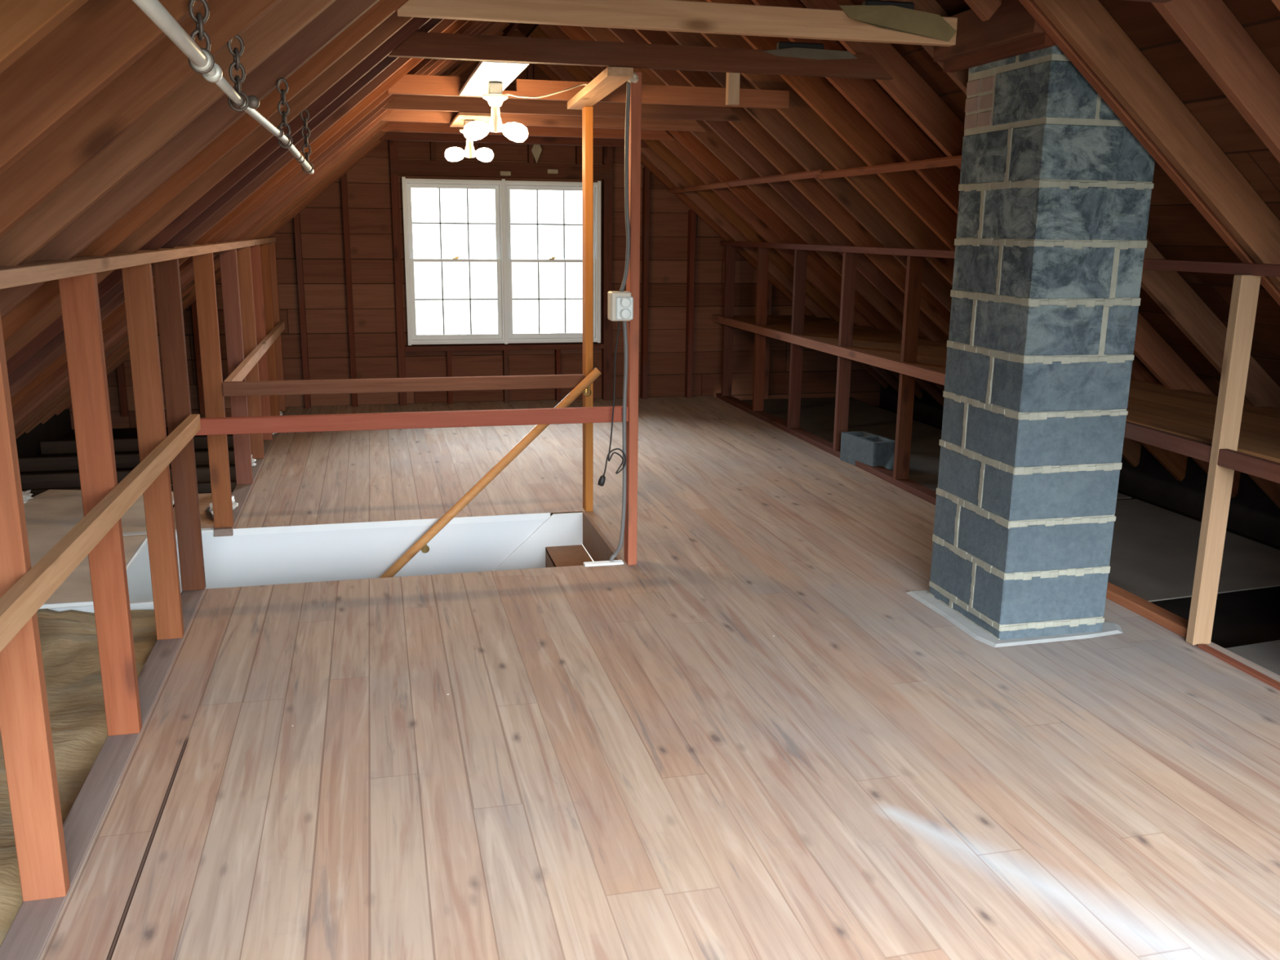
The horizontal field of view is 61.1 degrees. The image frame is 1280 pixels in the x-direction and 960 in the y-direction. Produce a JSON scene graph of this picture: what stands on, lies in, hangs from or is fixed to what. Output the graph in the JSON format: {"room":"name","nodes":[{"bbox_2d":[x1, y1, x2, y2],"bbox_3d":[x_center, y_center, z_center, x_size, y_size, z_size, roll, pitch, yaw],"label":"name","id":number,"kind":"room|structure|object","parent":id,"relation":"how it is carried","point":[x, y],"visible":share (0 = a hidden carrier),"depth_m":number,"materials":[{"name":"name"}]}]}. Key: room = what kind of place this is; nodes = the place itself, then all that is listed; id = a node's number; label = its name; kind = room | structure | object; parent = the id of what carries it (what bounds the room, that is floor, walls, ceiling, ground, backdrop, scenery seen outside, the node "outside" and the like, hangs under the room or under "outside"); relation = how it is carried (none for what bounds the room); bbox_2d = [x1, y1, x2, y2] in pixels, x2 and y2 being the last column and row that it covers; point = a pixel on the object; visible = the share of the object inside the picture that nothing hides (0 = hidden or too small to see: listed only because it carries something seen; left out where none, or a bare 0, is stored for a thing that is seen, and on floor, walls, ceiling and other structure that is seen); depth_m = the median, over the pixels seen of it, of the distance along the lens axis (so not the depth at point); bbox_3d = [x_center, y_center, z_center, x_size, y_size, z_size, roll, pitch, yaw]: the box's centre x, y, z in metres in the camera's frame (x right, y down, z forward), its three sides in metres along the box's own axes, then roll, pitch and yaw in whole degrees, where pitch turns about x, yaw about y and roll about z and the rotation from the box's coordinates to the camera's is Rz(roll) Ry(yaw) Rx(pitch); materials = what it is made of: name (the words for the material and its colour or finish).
{"room":"attic","nodes":[
{"label":"attic","id":0,"kind":"room"},
{"bbox_2d":[15,408,71,457],"bbox_3d":[-3.388,0.604,3.771,0.040,0.650,10.570,-3,13,-13],"label":"wall","id":1,"kind":"structure","parent":0,"point":[28,445],"depth_m":8.05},
{"bbox_2d":[0,236,286,959],"bbox_3d":[-1.681,-0.030,3.658,0.090,1.436,11.130,-3,13,-13],"label":"wall","id":2,"kind":"structure","parent":0,"point":[51,852],"depth_m":3.19,"materials":[{"name":"brown wood"}]},
{"bbox_2d":[0,0,88,73],"bbox_3d":[-1.073,-0.357,1.313,3.534,2.978,0.040,-3,13,-13],"label":"rafter","id":3,"kind":"object","parent":2,"relation":"on","point":[24,24],"visible":1,"depth_m":1.33,"materials":[{"name":"brown wood"}]},
{"bbox_2d":[0,413,200,652],"bbox_3d":[-1.297,0.206,2.377,0.038,0.063,4.220,-3,13,-13],"label":"rail","id":4,"kind":"object","parent":2,"relation":"attached to","point":[24,598],"visible":1,"depth_m":2.60,"materials":[{"name":"brown wood"}]},
{"bbox_2d":[0,0,208,174],"bbox_3d":[-1.169,-0.447,1.696,3.534,2.978,0.040,-3,13,-13],"label":"rafter","id":5,"kind":"object","parent":2,"relation":"on","point":[46,86],"visible":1,"depth_m":1.70,"materials":[{"name":"brown wood"}]},
{"bbox_2d":[187,0,214,74],"bbox_3d":[-0.695,-0.703,1.713,0.040,0.119,0.030,-3,13,-13],"label":"chain","id":6,"kind":"object","parent":5,"relation":"hanging from","point":[198,20],"visible":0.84,"depth_m":1.71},
{"bbox_2d":[0,0,282,237],"bbox_3d":[-1.260,-0.532,2.060,3.534,2.978,0.040,-3,13,-13],"label":"rafter","id":7,"kind":"object","parent":2,"relation":"on","point":[162,69],"visible":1,"depth_m":2.06,"materials":[{"name":"brown wood"}]},
{"bbox_2d":[226,35,248,111],"bbox_3d":[-0.778,-0.790,2.103,0.038,0.145,0.038,3,13,12],"label":"chain","id":8,"kind":"object","parent":7,"relation":"hanging from","point":[236,54],"visible":0.93,"depth_m":2.10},
{"bbox_2d":[132,0,314,174],"bbox_3d":[-0.821,-0.795,2.314,0.046,0.129,3.322,-2,13,-12],"label":"pipe","id":9,"kind":"object","parent":8,"relation":"hanging from","point":[200,60],"visible":0.94,"depth_m":1.70,"materials":[{"name":"metal"}]},
{"bbox_2d":[0,0,336,266],"bbox_3d":[-1.354,-0.621,2.439,3.534,2.978,0.040,-3,13,-13],"label":"rafter","id":10,"kind":"object","parent":2,"relation":"on","point":[158,126],"visible":0.5,"depth_m":2.44,"materials":[{"name":"brown wood"}]},
{"bbox_2d":[0,0,379,319],"bbox_3d":[-1.461,-0.721,2.865,3.534,2.978,0.040,-3,13,-13],"label":"rafter","id":11,"kind":"object","parent":2,"relation":"on","point":[338,16],"visible":0.38,"depth_m":2.87,"materials":[{"name":"brown wood"}]},
{"bbox_2d":[276,77,293,148],"bbox_3d":[-0.948,-0.979,2.894,0.038,0.181,0.036,1,13,4],"label":"chain","id":12,"kind":"object","parent":11,"relation":"hanging from","point":[282,92],"visible":0.91,"depth_m":2.89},
{"bbox_2d":[1,0,408,341],"bbox_3d":[-1.554,-0.808,3.238,3.534,2.978,0.040,-3,13,-13],"label":"rafter","id":13,"kind":"object","parent":2,"relation":"on","point":[381,11],"visible":0.38,"depth_m":3.25,"materials":[{"name":"brown wood"}]},
{"bbox_2d":[396,0,957,46],"bbox_3d":[0.172,-1.516,3.548,1.893,0.089,0.040,-3,13,-13],"label":"tie","id":14,"kind":"object","parent":13,"relation":"attached to","point":[674,15],"visible":0.95,"depth_m":3.52,"materials":[{"name":"brown wood"}]},
{"bbox_2d":[839,4,956,41],"bbox_3d":[0.881,-1.555,3.680,0.440,0.107,0.025,-3,13,-13],"label":"flap","id":15,"kind":"object","parent":14,"relation":"attached to","point":[919,23],"visible":1,"depth_m":3.68,"materials":[{"name":"wood"}]},
{"bbox_2d":[4,10,413,361],"bbox_3d":[-1.658,-0.906,3.654,3.534,2.978,0.040,-3,13,-13],"label":"rafter","id":16,"kind":"object","parent":2,"relation":"on","point":[391,25],"visible":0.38,"depth_m":3.66,"materials":[{"name":"brown wood"}]},
{"bbox_2d":[6,17,431,376],"bbox_3d":[-1.755,-0.997,4.042,3.534,2.978,0.040,-3,13,-13],"label":"rafter","id":17,"kind":"object","parent":2,"relation":"on","point":[415,24],"visible":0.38,"depth_m":4.05,"materials":[{"name":"brown wood"}]},
{"bbox_2d":[388,31,893,79],"bbox_3d":[0.057,-1.708,4.373,2.095,0.089,0.040,-3,13,-13],"label":"tie","id":18,"kind":"object","parent":17,"relation":"attached to","point":[424,45],"visible":1,"depth_m":4.33,"materials":[{"name":"brown wood"}]},
{"bbox_2d":[725,72,740,105],"bbox_3d":[0.387,-1.660,4.508,0.050,0.192,0.037,-3,13,-13],"label":"block","id":19,"kind":"object","parent":18,"relation":"hanging from","point":[732,80],"visible":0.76,"depth_m":4.50,"materials":[{"name":"brown wood"}]},
{"bbox_2d":[762,47,857,59],"bbox_3d":[0.708,-1.767,4.492,0.420,0.046,0.015,-3,13,-13],"label":"flap","id":20,"kind":"object","parent":18,"relation":"attached to","point":[797,52],"visible":1,"depth_m":4.49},
{"bbox_2d":[8,17,444,386],"bbox_3d":[-1.838,-1.074,4.373,3.534,2.978,0.040,-3,13,-13],"label":"rafter","id":21,"kind":"object","parent":2,"relation":"on","point":[433,23],"visible":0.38,"depth_m":4.38,"materials":[{"name":"brown wood"}]},
{"bbox_2d":[9,18,457,398],"bbox_3d":[-1.940,-1.170,4.780,3.534,2.978,0.040,-3,13,-13],"label":"rafter","id":22,"kind":"object","parent":2,"relation":"on","point":[445,24],"visible":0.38,"depth_m":4.79,"materials":[{"name":"brown wood"}]},
{"bbox_2d":[10,19,469,407],"bbox_3d":[-2.046,-1.270,5.206,3.534,2.978,0.040,-3,13,-13],"label":"rafter","id":23,"kind":"object","parent":2,"relation":"on","point":[18,397],"visible":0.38,"depth_m":5.21,"materials":[{"name":"brown wood"}]},
{"bbox_2d":[387,74,789,109],"bbox_3d":[-0.222,-1.983,5.542,2.080,0.090,0.040,-3,13,-13],"label":"tie","id":24,"kind":"object","parent":23,"relation":"attached to","point":[409,84],"visible":0.81,"depth_m":5.55,"materials":[{"name":"red wood"}]},
{"bbox_2d":[458,61,529,96],"bbox_3d":[-0.667,-1.789,4.842,0.188,0.018,1.170,-3,13,-13],"label":"board","id":25,"kind":"object","parent":24,"relation":"attached to","point":[486,72],"visible":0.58,"depth_m":4.67,"materials":[{"name":"white paint"}]},
{"bbox_2d":[463,81,528,142],"bbox_3d":[-0.653,-1.663,4.903,0.290,0.254,0.119,-3,13,-13],"label":"holder","id":26,"kind":"object","parent":25,"relation":"attached to","point":[477,130],"visible":1,"depth_m":4.89,"materials":[{"name":"ceramic"}]},
{"bbox_2d":[12,20,478,414],"bbox_3d":[-2.138,-1.356,5.575,3.534,2.978,0.040,-3,13,-13],"label":"rafter","id":27,"kind":"object","parent":2,"relation":"on","point":[122,317],"visible":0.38,"depth_m":5.58,"materials":[{"name":"brown wood"}]},
{"bbox_2d":[13,20,484,420],"bbox_3d":[-2.221,-1.434,5.906,3.534,2.978,0.040,-3,13,-13],"label":"rafter","id":28,"kind":"object","parent":2,"relation":"on","point":[108,337],"visible":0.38,"depth_m":5.92,"materials":[{"name":"brown wood"}]},
{"bbox_2d":[382,94,742,121],"bbox_3d":[-0.410,-2.146,6.239,2.095,0.089,0.040,-3,13,-13],"label":"tie","id":29,"kind":"object","parent":28,"relation":"attached to","point":[402,102],"visible":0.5,"depth_m":6.20,"materials":[{"name":"brown wood"}]},
{"bbox_2d":[449,111,491,127],"bbox_3d":[-1.002,-2.153,6.491,0.220,0.018,0.770,-3,13,-13],"label":"board","id":30,"kind":"object","parent":29,"relation":"attached to","point":[458,122],"visible":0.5,"depth_m":6.26,"materials":[{"name":"brown wood"}]},
{"bbox_2d":[444,120,493,162],"bbox_3d":[-1.012,-2.004,6.413,0.288,0.238,0.116,-3,13,-13],"label":"holder","id":31,"kind":"object","parent":30,"relation":"hanging from","point":[454,153],"visible":0.77,"depth_m":6.40,"materials":[{"name":"ceramic"}]},
{"bbox_2d":[13,21,491,426],"bbox_3d":[-2.308,-1.516,6.256,3.534,2.978,0.040,-3,13,-13],"label":"rafter","id":32,"kind":"object","parent":2,"relation":"on","point":[485,24],"visible":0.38,"depth_m":6.26,"materials":[{"name":"brown wood"}]},
{"bbox_2d":[223,321,284,382],"bbox_3d":[-2.472,-0.859,7.082,0.038,0.060,3.550,-3,13,-13],"label":"rail","id":33,"kind":"object","parent":2,"relation":"attached to","point":[248,363],"visible":0.76,"depth_m":6.58,"materials":[{"name":"brown wood"}]},
{"bbox_2d":[13,21,496,431],"bbox_3d":[-2.394,-1.595,6.596,3.534,2.978,0.040,-3,13,-13],"label":"rafter","id":34,"kind":"object","parent":2,"relation":"on","point":[487,27],"visible":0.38,"depth_m":6.61,"materials":[{"name":"brown wood"}]},
{"bbox_2d":[381,109,706,131],"bbox_3d":[-0.582,-2.308,6.930,2.095,0.089,0.040,-3,13,-13],"label":"tie","id":35,"kind":"object","parent":34,"relation":"attached to","point":[396,115],"visible":0.64,"depth_m":6.92,"materials":[{"name":"brown wood"}]},
{"bbox_2d":[14,22,502,435],"bbox_3d":[-2.486,-1.682,6.965,3.534,2.978,0.040,-3,13,-13],"label":"rafter","id":36,"kind":"object","parent":2,"relation":"on","point":[491,28],"visible":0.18,"depth_m":6.97,"materials":[{"name":"brown wood"}]},
{"bbox_2d":[15,22,507,439],"bbox_3d":[-2.578,-1.768,7.334,3.534,2.978,0.040,-3,13,-13],"label":"rafter","id":37,"kind":"object","parent":2,"relation":"on","point":[503,24],"visible":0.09,"depth_m":7.34,"materials":[{"name":"brown wood"}]},
{"bbox_2d":[379,121,675,140],"bbox_3d":[-0.767,-2.480,7.668,2.095,0.089,0.040,-3,13,-13],"label":"tie","id":38,"kind":"object","parent":37,"relation":"attached to","point":[393,126],"visible":0.64,"depth_m":7.67,"materials":[{"name":"brown wood"}]},
{"bbox_2d":[56,60,475,415],"bbox_3d":[-2.852,-2.026,8.432,3.534,2.978,0.040,-3,13,-13],"label":"rafter","id":39,"kind":"object","parent":2,"relation":"on","point":[470,63],"visible":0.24,"depth_m":8.44,"materials":[{"name":"brown wood"}]},
{"bbox_2d":[25,22,510,433],"bbox_3d":[-2.668,-1.853,7.694,3.534,2.978,0.040,-3,13,-13],"label":"rafter","id":40,"kind":"object","parent":2,"relation":"on","point":[508,24],"visible":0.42,"depth_m":7.70,"materials":[{"name":"brown wood"}]},
{"bbox_2d":[40,31,503,424],"bbox_3d":[-2.760,-1.939,8.063,3.534,2.978,0.040,-3,13,-13],"label":"rafter","id":41,"kind":"object","parent":2,"relation":"on","point":[467,62],"visible":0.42,"depth_m":8.07,"materials":[{"name":"brown wood"}]},
{"bbox_2d":[379,131,648,147],"bbox_3d":[-0.949,-2.651,8.396,2.095,0.089,0.040,-3,13,-13],"label":"tie","id":42,"kind":"object","parent":41,"relation":"attached to","point":[411,136],"visible":0.5,"depth_m":8.35,"materials":[{"name":"brown wood"}]},
{"bbox_2d":[126,511,589,601],"bbox_3d":[-1.476,1.339,5.896,2.440,2.298,0.020,-3,13,-13],"label":"wall","id":43,"kind":"structure","parent":0,"point":[306,557],"depth_m":5.64,"materials":[{"name":"white paint"}]},
{"bbox_2d":[232,512,550,535],"bbox_3d":[-1.273,0.229,5.677,1.621,0.034,0.006,-3,13,-13],"label":"trim","id":44,"kind":"structure","parent":43,"relation":"attached to","point":[272,530],"depth_m":5.66,"materials":[{"name":"white paint"}]},
{"bbox_2d":[379,367,601,577],"bbox_3d":[-1.098,0.276,5.679,1.816,1.708,0.097,-3,13,-13],"label":"handrail","id":45,"kind":"object","parent":43,"relation":"attached to","point":[421,544],"visible":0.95,"depth_m":5.64,"materials":[{"name":"brown wood"}]},
{"bbox_2d":[493,511,585,570],"bbox_3d":[-1.308,1.240,5.897,2.055,2.094,0.014,-3,13,-13],"label":"skirt board","id":46,"kind":"object","parent":43,"relation":"attached to","point":[564,529],"visible":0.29,"depth_m":5.88,"materials":[{"name":"white paint"}]},
{"bbox_2d":[69,27,880,429],"bbox_3d":[-1.128,-2.203,9.232,7.735,3.700,0.123,-3,13,-13],"label":"wall","id":47,"kind":"structure","parent":0,"point":[340,260],"depth_m":9.30,"materials":[{"name":"brown wood"}]},
{"bbox_2d":[401,177,600,345],"bbox_3d":[-1.167,-1.864,9.298,1.666,1.380,0.150,-3,13,-13],"label":"window","id":48,"kind":"structure","parent":47,"relation":"in","point":[505,335],"depth_m":9.26,"materials":[{"name":"white paint"}]},
{"bbox_2d":[19,405,1279,648],"bbox_3d":[0.096,0.623,4.647,7.135,0.030,10.570,-3,13,-13],"label":"floor","id":49,"kind":"structure","parent":0,"point":[1251,616],"depth_m":4.92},
{"bbox_2d":[0,608,157,946],"bbox_3d":[-2.134,1.053,2.261,1.514,0.069,4.420,-3,13,-13],"label":"insulation","id":50,"kind":"object","parent":49,"relation":"on","point":[68,638],"visible":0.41,"depth_m":3.59},
{"bbox_2d":[23,489,173,608],"bbox_3d":[-2.860,0.285,5.331,0.858,0.018,2.128,-3,13,-13],"label":"panel","id":51,"kind":"object","parent":50,"relation":"on","point":[51,514],"visible":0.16,"depth_m":5.44,"materials":[{"name":"white paint"}]},
{"bbox_2d":[17,450,235,471],"bbox_3d":[-3.449,-0.135,7.478,1.550,0.090,0.040,-3,13,-13],"label":"joist","id":52,"kind":"object","parent":49,"relation":"on","point":[202,458],"visible":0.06,"depth_m":7.36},
{"bbox_2d":[20,466,235,489],"bbox_3d":[-3.319,-0.013,6.958,1.550,0.090,0.040,-3,13,-13],"label":"joist","id":53,"kind":"object","parent":49,"relation":"on","point":[59,480],"visible":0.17,"depth_m":6.86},
{"bbox_2d":[40,435,233,453],"bbox_3d":[-3.591,-0.268,8.046,1.550,0.090,0.040,-3,13,-13],"label":"joist","id":54,"kind":"object","parent":49,"relation":"on","point":[200,442],"visible":0.42,"depth_m":7.97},
{"bbox_2d":[173,492,232,529],"bbox_3d":[-2.385,0.172,5.845,0.270,0.016,0.790,-3,13,-13],"label":"board","id":55,"kind":"object","parent":49,"relation":"on","point":[206,520],"visible":0.21,"depth_m":5.81,"materials":[{"name":"brown wood"}]},
{"bbox_2d":[840,431,895,471],"bbox_3d":[1.498,-0.190,7.116,0.180,0.190,0.400,-4,14,-20],"label":"concrete block","id":56,"kind":"object","parent":49,"relation":"on","point":[870,449],"visible":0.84,"depth_m":7.02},
{"bbox_2d":[741,397,1131,498],"bbox_3d":[1.862,-0.309,8.131,1.170,0.006,3.960,-3,13,-13],"label":"plywood sheet","id":57,"kind":"object","parent":49,"relation":"on","point":[817,415],"visible":0.14,"depth_m":8.63,"materials":[{"name":"wood"}]},
{"bbox_2d":[1107,498,1279,601],"bbox_3d":[2.527,0.315,5.473,1.170,0.006,1.580,-3,13,-13],"label":"plywood sheet","id":58,"kind":"object","parent":49,"relation":"on","point":[1154,548],"visible":0.5,"depth_m":5.22,"materials":[{"name":"wood"}]},
{"bbox_2d":[1225,640,1279,675],"bbox_3d":[3.006,0.816,3.332,1.280,0.006,2.120,-3,13,-13],"label":"plywood sheet","id":59,"kind":"object","parent":49,"relation":"on","point":[1266,655],"visible":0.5,"depth_m":4.03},
{"bbox_2d":[39,395,1279,959],"bbox_3d":[0.097,0.489,4.616,3.766,0.035,10.570,-3,13,-13],"label":"floor","id":60,"kind":"structure","parent":0,"point":[747,738],"depth_m":3.19,"materials":[{"name":"brown wood"}]},
{"bbox_2d":[545,511,624,567],"bbox_3d":[-1.097,1.145,5.428,1.864,1.702,0.957,-3,13,-13],"label":"staircase","id":61,"kind":"structure","parent":60,"relation":"attached to","point":[597,546],"depth_m":5.68,"materials":[{"name":"brown wood"}]},
{"bbox_2d":[582,106,593,511],"bbox_3d":[-0.274,-0.858,5.695,0.042,2.094,0.085,-3,13,-13],"label":"post","id":62,"kind":"object","parent":60,"relation":"on","point":[587,111],"visible":1,"depth_m":5.62,"materials":[{"name":"orange wood"}]},
{"bbox_2d":[222,373,585,396],"bbox_3d":[-1.170,-0.486,5.534,1.806,0.068,0.040,-3,13,-13],"label":"guard rail","id":63,"kind":"object","parent":62,"relation":"attached to","point":[537,381],"visible":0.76,"depth_m":5.50,"materials":[{"name":"brown wood"}]},
{"bbox_2d":[567,66,633,109],"bbox_3d":[-0.200,-1.781,4.961,0.105,0.036,1.292,-2,13,-11],"label":"board","id":64,"kind":"object","parent":62,"relation":"on","point":[611,78],"visible":0.9,"depth_m":4.71,"materials":[{"name":"brown wood"}]},
{"bbox_2d":[623,71,641,564],"bbox_3d":[-0.033,-0.658,4.761,0.042,2.132,0.085,-3,13,-13],"label":"post","id":65,"kind":"object","parent":60,"relation":"on","point":[633,282],"visible":0.68,"depth_m":4.72,"materials":[{"name":"brown wood"}]},
{"bbox_2d":[195,405,628,435],"bbox_3d":[-0.936,-0.255,4.616,1.814,0.066,0.040,-3,13,-13],"label":"guard rail","id":66,"kind":"object","parent":65,"relation":"attached to","point":[475,418],"visible":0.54,"depth_m":4.59,"materials":[{"name":"brown wood"}]},
{"bbox_2d":[607,291,633,320],"bbox_3d":[-0.083,-0.750,4.676,0.096,0.124,0.101,-3,13,-13],"label":"outlet box","id":67,"kind":"object","parent":65,"relation":"attached to","point":[620,304],"visible":1,"depth_m":4.64,"materials":[{"name":"beige plastic"}]},
{"bbox_2d":[597,320,626,486],"bbox_3d":[-0.121,-0.329,4.743,0.130,0.727,0.030,-3,13,-13],"label":"extension cord","id":68,"kind":"object","parent":67,"relation":"hanging from","point":[602,480],"visible":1,"depth_m":4.79,"materials":[{"name":"black rubber"}]},
{"bbox_2d":[608,320,627,560],"bbox_3d":[-0.110,-0.107,4.867,0.126,1.215,0.033,9,15,32],"label":"power cable","id":69,"kind":"object","parent":67,"relation":"attached to","point":[614,555],"visible":0.88,"depth_m":4.80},
{"bbox_2d":[615,297,633,319],"bbox_3d":[-0.065,-0.735,4.645,0.076,0.098,0.027,-3,13,-13],"label":"receptacle","id":70,"kind":"object","parent":67,"relation":"attached to","point":[624,305],"depth_m":4.64,"materials":[{"name":"white plastic"}]},
{"bbox_2d":[619,80,631,291],"bbox_3d":[-0.063,-1.230,4.579,0.026,0.872,0.061,11,17,38],"label":"power cable","id":71,"kind":"object","parent":65,"relation":"attached to","point":[628,85],"visible":0.98,"depth_m":4.58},
{"bbox_2d":[906,44,1155,647],"bbox_3d":[1.533,-0.564,4.141,0.646,2.292,0.651,-3,13,-13],"label":"chimney","id":72,"kind":"object","parent":60,"relation":"on","point":[1055,189],"visible":1,"depth_m":3.96,"materials":[{"name":"brick"}]},
{"bbox_2d":[516,0,1279,401],"bbox_3d":[1.921,-1.219,4.671,3.718,3.123,10.770,-3,13,-13],"label":"ceiling","id":73,"kind":"structure","parent":0,"point":[1176,228],"depth_m":4.16,"materials":[{"name":"brown wood"}]},
{"bbox_2d":[527,36,888,388],"bbox_3d":[0.712,-2.249,9.566,3.535,2.978,0.040,-3,13,-13],"label":"rafter","id":74,"kind":"object","parent":73,"relation":"attached to","point":[542,67],"visible":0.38,"depth_m":9.54,"materials":[{"name":"brown wood"}]},
{"bbox_2d":[528,31,898,392],"bbox_3d":[0.774,-2.192,9.320,3.535,2.978,0.040,-3,13,-13],"label":"rafter","id":75,"kind":"object","parent":73,"relation":"attached to","point":[559,70],"visible":0.38,"depth_m":9.27,"materials":[{"name":"brown wood"}]},
{"bbox_2d":[706,0,1187,481],"bbox_3d":[1.646,-1.374,5.830,3.535,2.978,0.040,-3,13,-13],"label":"rafter","id":76,"kind":"object","parent":73,"relation":"attached to","point":[826,101],"visible":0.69,"depth_m":5.63,"materials":[{"name":"brown wood"}]},
{"bbox_2d":[964,0,1001,21],"bbox_3d":[0.828,-1.967,3.562,0.940,0.816,0.040,-3,13,-13],"label":"rafter","id":77,"kind":"object","parent":73,"relation":"attached to","point":[984,10],"visible":1,"depth_m":3.72,"materials":[{"name":"brown wood"}]},
{"bbox_2d":[715,240,1279,690],"bbox_3d":[1.689,-0.509,5.816,0.207,1.407,8.430,-3,13,-13],"label":"wall","id":78,"kind":"structure","parent":0,"point":[1197,630],"depth_m":6.29,"materials":[{"name":"brown wood"}]},
{"bbox_2d":[529,25,922,399],"bbox_3d":[0.871,-2.101,8.932,3.535,2.978,0.040,-3,13,-13],"label":"rafter","id":79,"kind":"object","parent":78,"relation":"on","point":[578,72],"visible":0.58,"depth_m":8.85,"materials":[{"name":"brown wood"}]},
{"bbox_2d":[537,24,944,406],"bbox_3d":[0.968,-2.010,8.545,3.535,2.978,0.040,-3,13,-13],"label":"rafter","id":80,"kind":"object","parent":78,"relation":"on","point":[553,32],"visible":0.46,"depth_m":8.48,"materials":[{"name":"brown wood"}]},
{"bbox_2d":[556,25,944,391],"bbox_3d":[1.062,-1.921,8.166,3.535,2.978,0.040,-3,13,-13],"label":"rafter","id":81,"kind":"object","parent":78,"relation":"on","point":[686,139],"visible":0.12,"depth_m":8.10,"materials":[{"name":"brown wood"}]},
{"bbox_2d":[580,26,927,337],"bbox_3d":[1.164,-1.826,7.759,3.535,2.978,0.040,-3,13,-13],"label":"rafter","id":82,"kind":"object","parent":78,"relation":"on","point":[709,139],"visible":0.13,"depth_m":7.66,"materials":[{"name":"brown wood"}]},
{"bbox_2d":[607,27,948,342],"bbox_3d":[1.266,-1.731,7.353,3.535,2.978,0.040,-3,13,-13],"label":"rafter","id":83,"kind":"object","parent":78,"relation":"on","point":[725,131],"visible":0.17,"depth_m":7.25,"materials":[{"name":"brown wood"}]},
{"bbox_2d":[727,169,823,186],"bbox_3d":[0.850,-1.956,7.048,0.042,0.040,1.700,-3,13,-13],"label":"strip","id":84,"kind":"object","parent":83,"relation":"attached to","point":[811,174],"visible":0.96,"depth_m":6.90,"materials":[{"name":"red wood"}]},
{"bbox_2d":[634,29,950,336],"bbox_3d":[1.358,-1.644,6.984,3.535,2.978,0.040,-3,13,-13],"label":"rafter","id":85,"kind":"object","parent":78,"relation":"on","point":[749,128],"visible":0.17,"depth_m":6.86,"materials":[{"name":"brown wood"}]},
{"bbox_2d":[666,31,952,312],"bbox_3d":[1.455,-1.553,6.596,3.535,2.978,0.040,-3,13,-13],"label":"rafter","id":86,"kind":"object","parent":78,"relation":"on","point":[771,120],"visible":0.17,"depth_m":6.46,"materials":[{"name":"brown wood"}]},
{"bbox_2d":[680,0,1141,466],"bbox_3d":[1.550,-1.464,6.218,3.535,2.978,0.040,-3,13,-13],"label":"rafter","id":87,"kind":"object","parent":78,"relation":"on","point":[799,113],"visible":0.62,"depth_m":6.05,"materials":[{"name":"brown wood"}]},
{"bbox_2d":[933,0,1044,62],"bbox_3d":[1.232,-1.612,3.855,0.042,0.145,0.670,-3,13,-13],"label":"wooden beam","id":88,"kind":"structure","parent":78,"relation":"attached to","point":[1011,22],"depth_m":3.80,"materials":[{"name":"brown wood"}]},
{"bbox_2d":[711,314,1279,483],"bbox_3d":[2.052,-0.574,6.023,1.019,0.062,8.280,-3,13,-13],"label":"wall shelf","id":89,"kind":"object","parent":78,"relation":"attached to","point":[1180,421],"visible":0.48,"depth_m":4.99,"materials":[{"name":"brown wood"}]},
{"bbox_2d":[751,0,1240,497],"bbox_3d":[1.746,-1.280,5.432,3.535,2.978,0.040,-3,13,-13],"label":"rafter","id":90,"kind":"object","parent":78,"relation":"on","point":[866,96],"visible":0.28,"depth_m":5.20,"materials":[{"name":"brown wood"}]},
{"bbox_2d":[815,155,961,179],"bbox_3d":[1.296,-1.540,5.323,0.042,0.040,2.160,-3,13,-13],"label":"strip","id":91,"kind":"object","parent":90,"relation":"attached to","point":[953,160],"visible":0.52,"depth_m":5.39,"materials":[{"name":"red wood"}]},
{"bbox_2d":[942,31,1055,72],"bbox_3d":[1.274,-1.578,3.874,0.042,0.145,0.670,-3,13,-13],"label":"header","id":92,"kind":"object","parent":78,"relation":"attached to","point":[1039,42],"visible":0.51,"depth_m":3.83,"materials":[{"name":"brown wood"}]},
{"bbox_2d":[800,0,1279,508],"bbox_3d":[1.840,-1.192,5.054,3.535,2.978,0.040,-3,13,-13],"label":"rafter","id":93,"kind":"object","parent":78,"relation":"on","point":[908,88],"visible":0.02,"depth_m":4.82,"materials":[{"name":"brown wood"}]},
{"bbox_2d":[883,0,1279,408],"bbox_3d":[1.968,-1.072,4.543,3.535,2.978,0.040,-3,13,-13],"label":"rafter","id":94,"kind":"object","parent":78,"relation":"on","point":[1169,291],"visible":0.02,"depth_m":4.71,"materials":[{"name":"brown wood"}]},
{"bbox_2d":[1018,0,1279,306],"bbox_3d":[2.137,-0.913,3.867,3.535,2.978,0.040,-3,13,-13],"label":"rafter","id":95,"kind":"object","parent":78,"relation":"on","point":[1030,6],"visible":0.38,"depth_m":3.69,"materials":[{"name":"brown wood"}]},
{"bbox_2d":[1033,0,1279,290],"bbox_3d":[2.152,-0.899,3.807,3.535,2.978,0.040,-3,13,-13],"label":"rafter","id":96,"kind":"object","parent":78,"relation":"on","point":[1088,27],"visible":1,"depth_m":3.62,"materials":[{"name":"brown wood"}]},
{"bbox_2d":[1151,0,1279,162],"bbox_3d":[2.256,-0.801,3.389,3.535,2.978,0.040,-3,13,-13],"label":"rafter","id":97,"kind":"object","parent":78,"relation":"on","point":[1209,29],"visible":1,"depth_m":3.14,"materials":[{"name":"brown wood"}]},
{"bbox_2d":[879,384,1279,546],"bbox_3d":[3.583,0.292,5.441,0.040,0.650,10.570,-3,13,-13],"label":"wall","id":98,"kind":"structure","parent":0,"point":[1252,513],"depth_m":6.54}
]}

